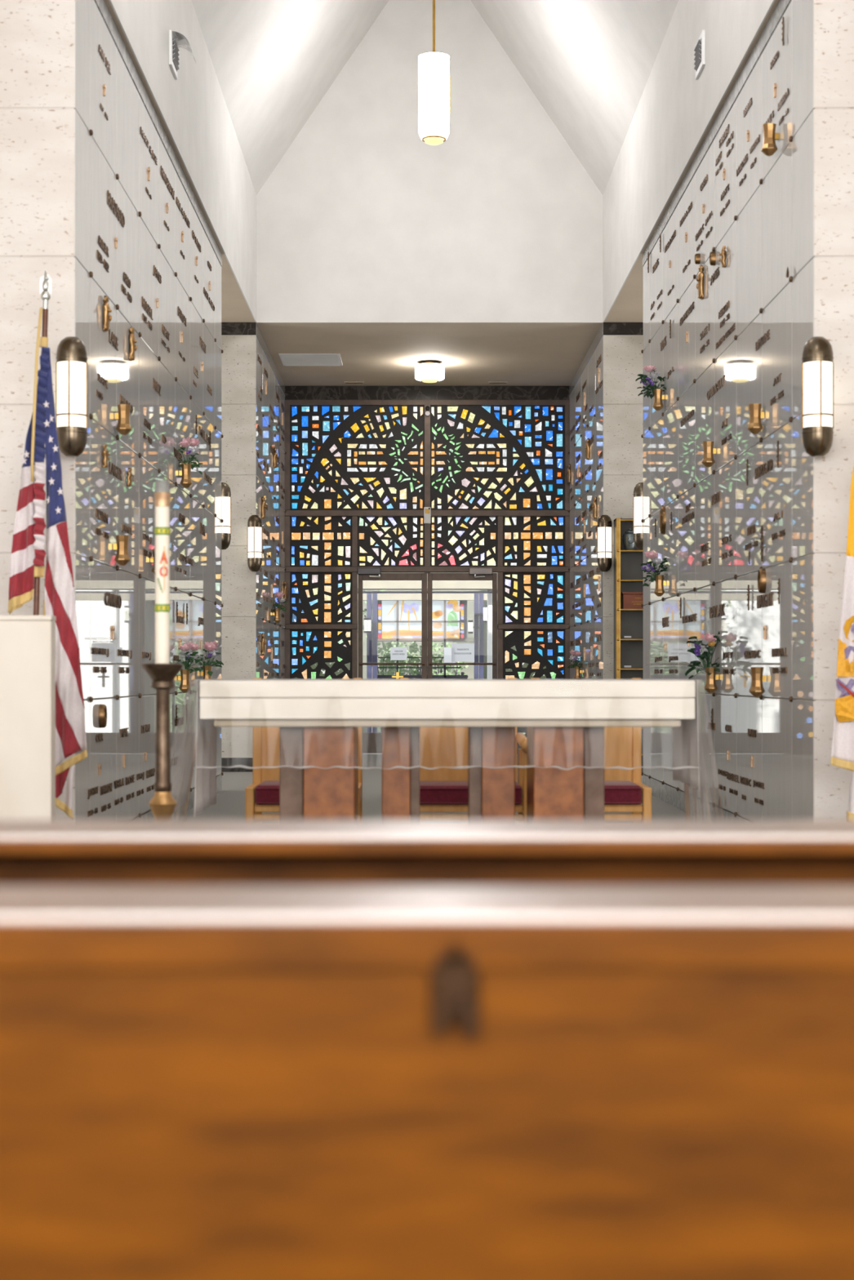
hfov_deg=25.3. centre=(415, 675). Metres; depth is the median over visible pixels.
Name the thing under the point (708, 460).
vase
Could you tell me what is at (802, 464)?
crypt front
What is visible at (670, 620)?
crypt front
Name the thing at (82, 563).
crypt front
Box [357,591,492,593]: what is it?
trim
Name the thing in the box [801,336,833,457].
wall sconce
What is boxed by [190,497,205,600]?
crypt front
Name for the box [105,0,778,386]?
ceiling
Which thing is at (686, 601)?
crypt front
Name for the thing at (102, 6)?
crown molding
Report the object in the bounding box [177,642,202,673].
bouquet
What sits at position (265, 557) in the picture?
crypt front
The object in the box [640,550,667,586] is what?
bouquet
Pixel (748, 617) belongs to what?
crypt front
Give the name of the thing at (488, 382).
ceiling vent
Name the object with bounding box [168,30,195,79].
air vent
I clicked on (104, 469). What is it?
crypt front
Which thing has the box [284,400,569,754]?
window
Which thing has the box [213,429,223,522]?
crypt front
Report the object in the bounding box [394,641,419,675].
shrub
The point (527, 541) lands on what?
window
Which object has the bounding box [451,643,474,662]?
paper notice
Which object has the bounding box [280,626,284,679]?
crypt front
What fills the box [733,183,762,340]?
crypt front
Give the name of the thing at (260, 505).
crypt front
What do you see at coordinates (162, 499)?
paschal candle
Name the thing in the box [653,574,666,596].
vase
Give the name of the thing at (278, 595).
bouquet
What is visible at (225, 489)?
wall sconce
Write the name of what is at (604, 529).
wall sconce
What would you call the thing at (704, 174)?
crypt front
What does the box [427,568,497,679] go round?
door
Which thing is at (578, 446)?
crypt front
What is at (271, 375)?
crypt front
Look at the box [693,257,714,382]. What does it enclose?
crypt front
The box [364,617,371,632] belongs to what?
lantern
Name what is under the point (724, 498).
crypt front
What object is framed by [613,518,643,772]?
bookcase
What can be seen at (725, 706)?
crypt front
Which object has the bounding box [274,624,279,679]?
crypt front
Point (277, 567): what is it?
crypt front
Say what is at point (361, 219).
wall
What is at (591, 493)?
crypt front
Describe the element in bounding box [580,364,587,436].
crypt front
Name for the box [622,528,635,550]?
urn
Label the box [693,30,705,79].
air vent
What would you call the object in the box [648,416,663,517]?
crypt front
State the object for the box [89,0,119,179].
crypt front
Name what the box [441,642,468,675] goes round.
shrub
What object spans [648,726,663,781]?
crypt front
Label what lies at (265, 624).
crypt front
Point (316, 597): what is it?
window
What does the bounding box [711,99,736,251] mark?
crypt front
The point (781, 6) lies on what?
crown molding
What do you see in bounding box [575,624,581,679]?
crypt front
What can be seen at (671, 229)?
crypt front
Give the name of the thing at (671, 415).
crypt front
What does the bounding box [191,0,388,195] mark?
ceiling
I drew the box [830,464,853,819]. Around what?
flag
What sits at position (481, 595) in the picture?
trim
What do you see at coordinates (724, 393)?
crypt front
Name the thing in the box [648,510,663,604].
crypt front
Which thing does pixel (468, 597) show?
beam
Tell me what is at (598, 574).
crypt front
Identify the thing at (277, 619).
vase
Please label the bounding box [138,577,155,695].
crypt front
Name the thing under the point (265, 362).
crypt front
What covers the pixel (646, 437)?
crypt front
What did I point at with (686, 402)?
crypt front
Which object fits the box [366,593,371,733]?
trim
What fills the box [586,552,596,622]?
crypt front
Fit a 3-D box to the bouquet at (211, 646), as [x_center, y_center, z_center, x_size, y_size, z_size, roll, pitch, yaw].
[-1.694,-0.132,15.426,0.250,0.295,0.275,0,0,-39]
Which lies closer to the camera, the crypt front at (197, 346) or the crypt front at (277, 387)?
the crypt front at (197, 346)
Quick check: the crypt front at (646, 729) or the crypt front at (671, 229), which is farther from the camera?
the crypt front at (646, 729)
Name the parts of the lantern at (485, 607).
glass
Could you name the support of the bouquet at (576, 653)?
attached to the crypt front at (584, 626)
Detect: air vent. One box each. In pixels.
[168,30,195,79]
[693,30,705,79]
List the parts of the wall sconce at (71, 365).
strap frame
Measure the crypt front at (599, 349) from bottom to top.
0.773 m
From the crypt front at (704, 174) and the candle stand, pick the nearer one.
the candle stand
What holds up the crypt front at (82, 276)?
attached to the wall at (188, 691)
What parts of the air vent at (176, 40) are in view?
plate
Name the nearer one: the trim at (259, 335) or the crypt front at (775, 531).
the crypt front at (775, 531)
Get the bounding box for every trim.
[221,322,256,335]
[256,323,284,395]
[357,573,492,590]
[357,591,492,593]
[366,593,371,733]
[372,593,377,733]
[474,593,478,679]
[479,593,483,679]
[568,322,603,395]
[603,322,643,334]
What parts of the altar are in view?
under moulding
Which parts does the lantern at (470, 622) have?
glass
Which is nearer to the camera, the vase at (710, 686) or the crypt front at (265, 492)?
the vase at (710, 686)
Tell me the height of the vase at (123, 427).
0.173 m
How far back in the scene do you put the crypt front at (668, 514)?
15.23 m
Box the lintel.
[284,386,569,399]
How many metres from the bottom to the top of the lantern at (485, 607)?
0.267 m
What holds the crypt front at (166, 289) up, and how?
attached to the wall at (188, 691)
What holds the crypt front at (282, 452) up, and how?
attached to the wall
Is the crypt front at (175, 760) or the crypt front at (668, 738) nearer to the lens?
the crypt front at (175, 760)
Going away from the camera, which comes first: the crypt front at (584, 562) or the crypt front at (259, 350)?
the crypt front at (259, 350)
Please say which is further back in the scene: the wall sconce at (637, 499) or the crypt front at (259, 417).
the crypt front at (259, 417)
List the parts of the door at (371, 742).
closer arm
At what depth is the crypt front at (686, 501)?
14.31 m
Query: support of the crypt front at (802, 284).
attached to the wall at (701, 693)
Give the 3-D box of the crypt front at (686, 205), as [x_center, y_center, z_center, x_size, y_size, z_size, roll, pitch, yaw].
[2.038,-3.275,14.348,0.038,0.773,0.907,0,0,0]
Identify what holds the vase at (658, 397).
attached to the crypt front at (669, 344)
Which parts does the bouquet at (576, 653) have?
white flower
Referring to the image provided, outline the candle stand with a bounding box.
[142,663,183,819]
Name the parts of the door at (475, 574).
closer arm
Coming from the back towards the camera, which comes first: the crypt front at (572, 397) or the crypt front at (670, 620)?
the crypt front at (572, 397)
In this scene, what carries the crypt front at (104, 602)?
attached to the wall at (188, 691)
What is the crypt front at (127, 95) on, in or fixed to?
attached to the wall at (188, 691)
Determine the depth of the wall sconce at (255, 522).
20.26 m
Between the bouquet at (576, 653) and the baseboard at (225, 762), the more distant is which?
the bouquet at (576, 653)
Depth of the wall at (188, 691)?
11.86 m
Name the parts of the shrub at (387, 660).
stem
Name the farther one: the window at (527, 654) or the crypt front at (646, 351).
the window at (527, 654)
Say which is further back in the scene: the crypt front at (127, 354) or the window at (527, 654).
the window at (527, 654)
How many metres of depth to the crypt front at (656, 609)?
16.11 m
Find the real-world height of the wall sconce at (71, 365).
0.610 m
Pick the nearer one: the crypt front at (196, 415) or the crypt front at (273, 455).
the crypt front at (196, 415)
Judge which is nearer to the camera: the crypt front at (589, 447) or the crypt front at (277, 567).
the crypt front at (589, 447)
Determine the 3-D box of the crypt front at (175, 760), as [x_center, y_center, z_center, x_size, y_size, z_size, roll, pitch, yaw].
[-1.746,0.517,13.516,0.041,0.769,1.209,0,0,0]
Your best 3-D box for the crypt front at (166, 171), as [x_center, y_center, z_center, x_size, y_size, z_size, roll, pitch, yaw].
[-1.748,-3.275,13.370,0.038,0.773,0.917,0,0,0]
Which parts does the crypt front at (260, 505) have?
panel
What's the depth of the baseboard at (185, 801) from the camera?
14.28 m
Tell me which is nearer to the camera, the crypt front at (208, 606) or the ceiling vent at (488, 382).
the crypt front at (208, 606)
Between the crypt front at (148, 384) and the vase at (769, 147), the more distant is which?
the crypt front at (148, 384)
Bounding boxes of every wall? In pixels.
[0,0,89,819]
[93,691,192,699]
[108,0,256,322]
[221,0,643,757]
[357,590,487,733]
[602,0,775,322]
[701,693,795,699]
[795,0,853,819]
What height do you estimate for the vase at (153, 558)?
0.173 m
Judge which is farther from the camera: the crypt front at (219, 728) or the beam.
the beam
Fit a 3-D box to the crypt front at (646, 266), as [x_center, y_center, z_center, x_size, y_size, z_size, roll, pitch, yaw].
[2.036,-3.287,16.845,0.042,0.797,0.543,0,0,0]
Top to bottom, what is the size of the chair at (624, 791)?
1.020 m
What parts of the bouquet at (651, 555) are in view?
white flower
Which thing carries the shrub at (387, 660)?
on the ground
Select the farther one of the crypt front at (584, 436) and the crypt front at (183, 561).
the crypt front at (584, 436)
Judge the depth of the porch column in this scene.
29.30 m
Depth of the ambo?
8.00 m
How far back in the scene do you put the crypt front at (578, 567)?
23.54 m
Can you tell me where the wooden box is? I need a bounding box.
[620,591,643,608]
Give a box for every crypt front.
[73,0,93,135]
[74,109,93,277]
[74,257,93,419]
[74,416,93,561]
[74,553,93,702]
[75,699,89,819]
[88,277,119,439]
[88,697,116,819]
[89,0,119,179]
[89,135,124,310]
[89,419,122,570]
[89,560,121,700]
[114,440,141,578]
[114,696,141,819]
[115,310,141,457]
[116,48,141,217]
[116,179,141,337]
[116,569,141,697]
[137,337,160,473]
[137,457,158,582]
[137,694,155,813]
[138,94,160,248]
[138,217,161,360]
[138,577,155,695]
[157,135,177,276]
[157,360,177,486]
[158,248,177,381]
[158,472,177,591]
[169,587,177,695]
[169,693,181,799]
[173,381,191,497]
[173,486,193,595]
[173,590,191,693]
[174,692,191,795]
[175,171,191,301]
[175,276,191,399]
[189,301,206,415]
[189,399,204,508]
[190,202,204,322]
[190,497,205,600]
[190,595,204,691]
[190,691,197,788]
[199,415,216,517]
[201,507,216,604]
[202,230,216,342]
[202,322,216,429]
[203,600,214,679]
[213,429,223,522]
[214,253,223,353]
[214,342,223,438]
[214,517,223,607]
[214,604,221,679]
[216,726,223,775]
[255,335,264,417]
[255,404,264,484]
[255,475,266,552]
[255,551,264,620]
[255,617,266,679]
[261,552,270,622]
[262,350,270,427]
[262,417,270,492]
[262,484,270,557]
[262,620,268,679]
[268,362,275,436]
[268,427,278,499]
[268,492,275,562]
[268,557,275,625]
[268,622,275,679]
[274,374,281,445]
[274,436,281,506]
[274,499,281,566]
[274,562,281,626]
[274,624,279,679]
[279,566,288,628]
[280,386,285,453]
[280,445,285,511]
[280,506,285,570]
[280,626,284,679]
[566,445,575,511]
[568,386,575,453]
[568,506,575,570]
[568,566,575,628]
[569,626,575,679]
[573,375,581,445]
[573,436,582,506]
[573,499,581,566]
[573,562,581,626]
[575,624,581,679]
[579,427,588,499]
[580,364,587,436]
[580,492,588,562]
[580,557,588,625]
[581,622,587,679]
[584,417,595,492]
[586,350,595,427]
[586,484,595,557]
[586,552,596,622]
[587,620,595,679]
[591,475,603,552]
[593,335,603,417]
[593,404,603,484]
[593,551,604,620]
[595,617,603,679]
[640,252,649,353]
[640,342,649,438]
[640,430,649,522]
[640,517,649,607]
[641,726,649,775]
[643,604,649,679]
[648,230,663,342]
[648,324,663,430]
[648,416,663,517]
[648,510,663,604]
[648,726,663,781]
[649,600,663,679]
[659,302,679,416]
[659,498,679,600]
[661,204,678,324]
[661,400,679,506]
[661,726,678,787]
[662,595,678,679]
[675,173,696,302]
[675,279,696,400]
[675,382,695,498]
[675,487,695,596]
[675,780,695,795]
[678,591,696,679]
[693,139,714,279]
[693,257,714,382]
[693,363,714,487]
[693,474,714,591]
[693,693,715,803]
[695,585,714,693]
[706,340,736,474]
[709,220,736,363]
[709,577,736,696]
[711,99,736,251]
[711,459,738,586]
[711,694,739,813]
[733,53,762,220]
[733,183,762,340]
[733,313,763,459]
[733,442,762,579]
[733,570,762,697]
[733,696,764,819]
[754,422,794,568]
[755,282,793,442]
[756,561,791,699]
[759,0,791,184]
[759,142,791,313]
[761,697,791,819]
[788,0,814,142]
[788,109,814,282]
[788,257,813,422]
[788,413,814,562]
[788,553,814,702]
[791,699,813,819]
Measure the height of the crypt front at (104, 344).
0.773 m
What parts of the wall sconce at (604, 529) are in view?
strap frame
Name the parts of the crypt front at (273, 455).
panel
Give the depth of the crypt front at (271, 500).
22.60 m
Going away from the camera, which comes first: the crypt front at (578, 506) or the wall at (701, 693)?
the wall at (701, 693)
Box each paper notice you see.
[390,647,406,660]
[444,647,455,662]
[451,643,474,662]
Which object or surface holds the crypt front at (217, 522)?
attached to the wall at (188, 691)
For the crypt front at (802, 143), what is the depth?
10.00 m
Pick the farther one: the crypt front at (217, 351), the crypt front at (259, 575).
the crypt front at (259, 575)
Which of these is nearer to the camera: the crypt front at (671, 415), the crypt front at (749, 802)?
the crypt front at (749, 802)
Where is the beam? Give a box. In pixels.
[357,593,487,600]
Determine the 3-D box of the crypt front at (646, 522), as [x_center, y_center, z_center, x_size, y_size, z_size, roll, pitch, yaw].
[2.038,-0.995,16.845,0.038,0.773,0.543,0,0,0]
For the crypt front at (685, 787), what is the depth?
14.36 m
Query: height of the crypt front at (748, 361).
0.773 m
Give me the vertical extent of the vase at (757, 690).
0.173 m
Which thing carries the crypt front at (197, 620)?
attached to the wall at (188, 691)
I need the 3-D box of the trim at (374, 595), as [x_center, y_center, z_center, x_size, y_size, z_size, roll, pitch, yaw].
[-0.658,-0.035,30.490,0.074,2.606,0.180,0,0,0]
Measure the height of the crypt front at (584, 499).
0.773 m
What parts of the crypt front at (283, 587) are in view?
panel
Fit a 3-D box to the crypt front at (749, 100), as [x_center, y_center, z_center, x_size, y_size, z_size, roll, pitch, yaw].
[2.038,-3.275,11.669,0.038,0.773,0.907,0,0,0]
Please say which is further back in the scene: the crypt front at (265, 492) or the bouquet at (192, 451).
the crypt front at (265, 492)
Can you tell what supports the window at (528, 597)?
attached to the window at (482, 457)
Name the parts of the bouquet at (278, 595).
white flower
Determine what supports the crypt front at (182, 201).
attached to the wall at (188, 691)
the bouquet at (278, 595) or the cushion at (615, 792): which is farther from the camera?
the bouquet at (278, 595)
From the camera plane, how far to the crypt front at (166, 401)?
13.35 m
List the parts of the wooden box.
lid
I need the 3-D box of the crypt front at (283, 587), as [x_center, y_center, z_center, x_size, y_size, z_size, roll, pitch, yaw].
[-1.699,-0.995,24.469,0.076,0.773,0.894,0,0,0]
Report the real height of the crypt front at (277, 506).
0.773 m
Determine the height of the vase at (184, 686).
0.173 m
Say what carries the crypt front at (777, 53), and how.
attached to the wall at (701, 693)
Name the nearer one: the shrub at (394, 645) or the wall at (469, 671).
the shrub at (394, 645)
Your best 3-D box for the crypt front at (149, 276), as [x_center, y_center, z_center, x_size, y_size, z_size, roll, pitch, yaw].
[-1.748,-2.515,12.516,0.038,0.773,1.016,0,0,0]
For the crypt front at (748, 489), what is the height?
0.773 m
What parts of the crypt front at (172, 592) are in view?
panel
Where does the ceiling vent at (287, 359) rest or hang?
in the ceiling at (371, 353)
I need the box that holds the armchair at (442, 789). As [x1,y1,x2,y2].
[400,677,526,819]
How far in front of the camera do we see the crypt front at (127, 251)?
11.53 m
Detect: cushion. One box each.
[254,780,279,804]
[419,781,522,804]
[604,780,641,804]
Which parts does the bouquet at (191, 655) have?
white flower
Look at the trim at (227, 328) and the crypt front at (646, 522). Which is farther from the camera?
the trim at (227, 328)
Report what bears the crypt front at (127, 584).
attached to the wall at (188, 691)
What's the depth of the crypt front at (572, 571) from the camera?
24.40 m
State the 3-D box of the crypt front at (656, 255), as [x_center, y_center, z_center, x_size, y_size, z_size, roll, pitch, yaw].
[2.036,-3.275,16.134,0.042,0.773,0.907,0,0,0]
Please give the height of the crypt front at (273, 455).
0.773 m
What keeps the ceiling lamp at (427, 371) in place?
attached to the ceiling at (371, 353)
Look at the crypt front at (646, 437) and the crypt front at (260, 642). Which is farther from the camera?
the crypt front at (260, 642)
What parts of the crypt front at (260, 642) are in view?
panel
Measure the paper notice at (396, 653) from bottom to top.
0.171 m
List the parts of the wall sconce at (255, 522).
strap frame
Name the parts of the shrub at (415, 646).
stem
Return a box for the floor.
[173,754,698,819]
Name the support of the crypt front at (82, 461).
attached to the wall at (188, 691)
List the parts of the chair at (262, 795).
leg, rail, leg, rail, leg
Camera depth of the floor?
15.55 m
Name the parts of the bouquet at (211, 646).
white flower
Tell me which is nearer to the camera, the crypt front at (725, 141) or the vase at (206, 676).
the crypt front at (725, 141)
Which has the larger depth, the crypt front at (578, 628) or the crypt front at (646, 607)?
the crypt front at (578, 628)
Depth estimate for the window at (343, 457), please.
25.00 m
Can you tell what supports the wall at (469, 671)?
on the ground
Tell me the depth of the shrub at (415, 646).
31.87 m
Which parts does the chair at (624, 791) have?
rail, leg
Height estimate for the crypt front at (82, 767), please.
0.769 m
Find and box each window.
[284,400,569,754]
[290,405,424,510]
[290,516,351,566]
[290,572,351,623]
[290,629,351,679]
[357,516,424,566]
[377,600,466,641]
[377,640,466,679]
[430,516,497,566]
[502,516,564,566]
[502,572,564,623]
[502,629,564,745]
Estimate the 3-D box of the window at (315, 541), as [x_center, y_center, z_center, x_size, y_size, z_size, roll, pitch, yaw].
[-1.243,-1.750,25.012,0.834,0.677,0.036,0,0,0]
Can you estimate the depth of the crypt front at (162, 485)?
13.62 m
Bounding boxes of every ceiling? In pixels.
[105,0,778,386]
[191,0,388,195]
[470,0,678,195]
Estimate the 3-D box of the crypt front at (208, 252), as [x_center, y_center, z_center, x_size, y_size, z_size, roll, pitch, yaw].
[-1.748,-3.275,16.079,0.038,0.773,0.917,0,0,0]
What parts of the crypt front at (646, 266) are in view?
panel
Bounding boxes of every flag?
[8,270,87,818]
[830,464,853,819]
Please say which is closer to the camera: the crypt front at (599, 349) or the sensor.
the crypt front at (599, 349)
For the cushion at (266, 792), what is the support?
on the chair at (262, 795)
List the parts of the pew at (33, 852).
cap rail, panel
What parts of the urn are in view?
lid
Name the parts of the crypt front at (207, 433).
panel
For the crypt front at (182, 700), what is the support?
attached to the wall at (188, 691)
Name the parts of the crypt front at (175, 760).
panel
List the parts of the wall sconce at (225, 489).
strap frame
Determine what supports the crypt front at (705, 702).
attached to the wall at (701, 693)
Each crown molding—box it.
[93,0,222,266]
[642,0,791,266]
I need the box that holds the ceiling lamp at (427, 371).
[414,361,444,382]
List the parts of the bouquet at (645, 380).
white flower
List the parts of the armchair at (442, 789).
backrest, leg, armrest, leg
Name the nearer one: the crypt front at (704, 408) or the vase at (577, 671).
the crypt front at (704, 408)
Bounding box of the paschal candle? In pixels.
[154,480,170,663]
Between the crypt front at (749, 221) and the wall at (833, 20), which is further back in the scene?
the crypt front at (749, 221)
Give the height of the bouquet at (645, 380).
0.277 m
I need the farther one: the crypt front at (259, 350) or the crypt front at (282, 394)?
the crypt front at (282, 394)
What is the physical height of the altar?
1.011 m
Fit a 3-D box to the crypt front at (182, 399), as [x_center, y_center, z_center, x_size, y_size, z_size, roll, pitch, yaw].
[-1.748,-1.755,14.225,0.038,0.773,1.012,0,0,0]
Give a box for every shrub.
[377,641,395,733]
[378,641,408,731]
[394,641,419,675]
[405,641,434,675]
[426,641,452,675]
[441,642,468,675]
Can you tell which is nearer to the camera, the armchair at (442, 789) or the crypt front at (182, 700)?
the armchair at (442, 789)
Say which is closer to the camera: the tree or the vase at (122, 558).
the vase at (122, 558)
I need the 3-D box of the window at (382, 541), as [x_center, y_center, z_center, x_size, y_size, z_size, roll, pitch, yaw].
[-0.329,-1.750,25.012,0.899,0.677,0.036,0,0,0]
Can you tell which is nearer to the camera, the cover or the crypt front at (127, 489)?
the cover
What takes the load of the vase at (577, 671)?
attached to the crypt front at (584, 626)
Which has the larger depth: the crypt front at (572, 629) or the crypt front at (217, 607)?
the crypt front at (572, 629)
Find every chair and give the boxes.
[244,677,362,819]
[530,677,651,819]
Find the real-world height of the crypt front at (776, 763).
0.769 m
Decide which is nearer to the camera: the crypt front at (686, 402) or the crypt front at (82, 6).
the crypt front at (82, 6)
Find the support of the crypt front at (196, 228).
attached to the wall at (188, 691)
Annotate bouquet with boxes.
[177,436,203,474]
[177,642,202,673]
[199,640,223,676]
[272,591,287,612]
[566,649,582,668]
[635,364,666,399]
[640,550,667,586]
[684,631,719,679]
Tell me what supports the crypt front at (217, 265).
attached to the wall at (188, 691)
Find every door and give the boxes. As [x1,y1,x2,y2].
[357,568,426,753]
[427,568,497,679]
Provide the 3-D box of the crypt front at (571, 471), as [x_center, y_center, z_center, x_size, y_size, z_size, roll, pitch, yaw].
[1.989,-2.515,24.469,0.076,0.773,0.894,0,0,0]
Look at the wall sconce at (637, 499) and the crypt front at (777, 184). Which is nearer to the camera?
the crypt front at (777, 184)
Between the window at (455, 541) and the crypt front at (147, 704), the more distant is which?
the window at (455, 541)
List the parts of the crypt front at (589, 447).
panel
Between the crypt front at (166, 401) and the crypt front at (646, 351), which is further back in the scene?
the crypt front at (646, 351)
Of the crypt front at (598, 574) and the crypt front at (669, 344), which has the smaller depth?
the crypt front at (669, 344)
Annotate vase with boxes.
[113,534,130,565]
[115,404,132,435]
[150,549,155,574]
[177,669,191,693]
[178,463,192,488]
[200,665,212,679]
[272,608,280,622]
[573,666,581,679]
[652,388,664,410]
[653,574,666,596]
[701,440,715,466]
[703,666,718,693]
[746,403,764,434]
[748,666,765,697]
[760,123,778,155]
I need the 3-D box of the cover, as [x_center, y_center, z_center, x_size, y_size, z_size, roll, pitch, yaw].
[0.099,0.437,9.070,2.646,0.843,1.060,0,0,0]
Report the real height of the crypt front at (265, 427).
0.773 m
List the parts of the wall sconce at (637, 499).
strap frame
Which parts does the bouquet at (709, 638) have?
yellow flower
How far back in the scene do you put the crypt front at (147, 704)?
12.34 m
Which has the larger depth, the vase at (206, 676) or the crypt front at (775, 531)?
the vase at (206, 676)
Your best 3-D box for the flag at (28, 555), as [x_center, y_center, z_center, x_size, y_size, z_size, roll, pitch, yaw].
[-1.844,-0.468,9.271,0.402,3.007,0.320,0,0,-31]
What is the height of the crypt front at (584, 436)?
0.773 m
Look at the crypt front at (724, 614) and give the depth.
12.51 m
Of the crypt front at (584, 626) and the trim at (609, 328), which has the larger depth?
the crypt front at (584, 626)
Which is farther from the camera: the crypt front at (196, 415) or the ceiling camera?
the ceiling camera
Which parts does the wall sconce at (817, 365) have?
strap frame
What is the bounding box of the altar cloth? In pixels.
[193,679,699,817]
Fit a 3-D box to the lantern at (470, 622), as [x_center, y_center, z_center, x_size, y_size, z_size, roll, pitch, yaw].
[0.924,-0.764,30.331,0.198,0.207,0.338,0,0,0]
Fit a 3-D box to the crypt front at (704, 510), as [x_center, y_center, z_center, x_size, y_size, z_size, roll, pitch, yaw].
[2.038,-0.995,13.455,0.038,0.773,0.907,0,0,0]
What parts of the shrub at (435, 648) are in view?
stem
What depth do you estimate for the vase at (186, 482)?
13.99 m
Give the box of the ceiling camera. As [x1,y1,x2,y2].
[425,405,430,416]
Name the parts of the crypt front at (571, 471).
panel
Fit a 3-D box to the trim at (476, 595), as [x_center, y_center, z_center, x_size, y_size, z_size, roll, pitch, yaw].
[0.964,-0.035,30.490,0.070,2.606,0.180,0,0,0]
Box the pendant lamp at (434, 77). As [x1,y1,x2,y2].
[417,0,450,145]
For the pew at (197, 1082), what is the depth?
1.51 m
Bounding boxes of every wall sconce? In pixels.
[55,336,88,457]
[221,482,231,550]
[247,515,262,572]
[596,515,612,572]
[632,482,643,550]
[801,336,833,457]
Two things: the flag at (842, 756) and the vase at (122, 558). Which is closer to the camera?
the flag at (842, 756)
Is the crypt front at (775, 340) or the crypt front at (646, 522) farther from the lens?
the crypt front at (646, 522)
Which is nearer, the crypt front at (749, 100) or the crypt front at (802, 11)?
the crypt front at (802, 11)
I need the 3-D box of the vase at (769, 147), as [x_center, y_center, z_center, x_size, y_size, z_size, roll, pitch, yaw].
[1.985,-3.000,10.688,0.094,0.173,0.085,0,0,0]
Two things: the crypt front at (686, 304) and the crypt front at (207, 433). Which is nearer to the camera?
the crypt front at (686, 304)
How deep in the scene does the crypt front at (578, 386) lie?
23.54 m
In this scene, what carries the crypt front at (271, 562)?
attached to the wall
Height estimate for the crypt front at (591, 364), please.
0.773 m
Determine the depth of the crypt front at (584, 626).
22.63 m
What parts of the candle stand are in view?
dish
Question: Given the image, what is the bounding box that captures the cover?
[194,764,701,770]
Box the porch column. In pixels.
[487,589,492,679]
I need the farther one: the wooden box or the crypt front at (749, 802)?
the wooden box
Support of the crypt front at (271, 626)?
attached to the wall
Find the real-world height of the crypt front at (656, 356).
0.773 m
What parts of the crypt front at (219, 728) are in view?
panel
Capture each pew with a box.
[0,819,853,885]
[0,885,853,1279]
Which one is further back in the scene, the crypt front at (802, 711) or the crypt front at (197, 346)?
the crypt front at (197, 346)
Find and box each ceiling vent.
[278,353,342,365]
[344,382,364,383]
[488,382,507,383]
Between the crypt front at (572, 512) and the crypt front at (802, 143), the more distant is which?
the crypt front at (572, 512)
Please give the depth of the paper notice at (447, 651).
25.01 m
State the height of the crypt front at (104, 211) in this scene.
0.773 m
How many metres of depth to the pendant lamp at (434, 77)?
17.48 m
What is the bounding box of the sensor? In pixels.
[423,506,431,524]
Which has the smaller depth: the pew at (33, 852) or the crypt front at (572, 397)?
the pew at (33, 852)
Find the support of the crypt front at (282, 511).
attached to the wall
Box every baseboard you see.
[131,774,222,819]
[221,757,253,772]
[642,774,748,819]
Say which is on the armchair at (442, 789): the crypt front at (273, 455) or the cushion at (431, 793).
the cushion at (431, 793)
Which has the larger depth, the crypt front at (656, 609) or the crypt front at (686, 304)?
the crypt front at (656, 609)
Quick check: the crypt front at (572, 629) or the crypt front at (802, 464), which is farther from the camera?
the crypt front at (572, 629)
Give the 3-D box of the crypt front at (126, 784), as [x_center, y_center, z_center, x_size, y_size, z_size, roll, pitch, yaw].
[-1.748,0.517,11.515,0.038,0.769,1.014,0,0,0]
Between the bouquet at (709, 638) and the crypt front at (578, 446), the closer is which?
the bouquet at (709, 638)
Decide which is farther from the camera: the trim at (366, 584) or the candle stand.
the trim at (366, 584)
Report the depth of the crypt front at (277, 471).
23.64 m
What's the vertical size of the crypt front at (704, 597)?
0.767 m
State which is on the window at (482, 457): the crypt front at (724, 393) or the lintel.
the lintel
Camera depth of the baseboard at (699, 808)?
14.29 m
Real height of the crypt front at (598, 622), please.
0.767 m
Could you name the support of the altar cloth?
on the altar
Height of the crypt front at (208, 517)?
0.773 m
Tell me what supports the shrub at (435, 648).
on the ground
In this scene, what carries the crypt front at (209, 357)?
attached to the wall at (188, 691)
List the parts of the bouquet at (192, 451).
white flower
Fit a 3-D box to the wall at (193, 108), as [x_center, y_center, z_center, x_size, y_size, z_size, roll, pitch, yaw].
[-1.835,-4.609,8.310,0.250,1.661,24.620,0,0,0]
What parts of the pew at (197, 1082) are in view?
cap rail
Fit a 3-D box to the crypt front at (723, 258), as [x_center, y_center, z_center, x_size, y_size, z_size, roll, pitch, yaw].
[2.022,-2.515,12.628,0.070,0.773,1.040,0,0,0]
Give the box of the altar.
[199,680,695,819]
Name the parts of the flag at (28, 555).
gold cord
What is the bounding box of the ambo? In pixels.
[0,615,56,819]
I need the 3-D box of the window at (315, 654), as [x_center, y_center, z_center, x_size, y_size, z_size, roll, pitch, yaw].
[-1.243,0.157,25.012,0.834,1.534,0.036,0,0,0]
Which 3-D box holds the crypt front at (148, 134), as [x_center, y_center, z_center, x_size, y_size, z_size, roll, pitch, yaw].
[-1.748,-3.275,12.467,0.038,0.773,0.917,0,0,0]
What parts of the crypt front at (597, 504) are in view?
panel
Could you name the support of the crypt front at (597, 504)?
attached to the wall
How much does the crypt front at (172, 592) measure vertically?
0.767 m
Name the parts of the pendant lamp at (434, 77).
stem, lamp shade, glass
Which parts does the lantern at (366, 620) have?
glass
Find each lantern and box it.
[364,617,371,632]
[467,620,480,633]
[475,605,487,622]
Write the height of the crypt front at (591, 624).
0.767 m
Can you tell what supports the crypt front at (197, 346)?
attached to the wall at (188, 691)
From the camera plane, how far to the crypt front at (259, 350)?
20.83 m
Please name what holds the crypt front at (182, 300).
attached to the wall at (188, 691)
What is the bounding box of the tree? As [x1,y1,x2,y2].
[357,590,391,733]
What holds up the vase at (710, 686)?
attached to the crypt front at (724, 614)
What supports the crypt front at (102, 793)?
attached to the wall at (188, 691)
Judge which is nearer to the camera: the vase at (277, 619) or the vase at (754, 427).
the vase at (754, 427)

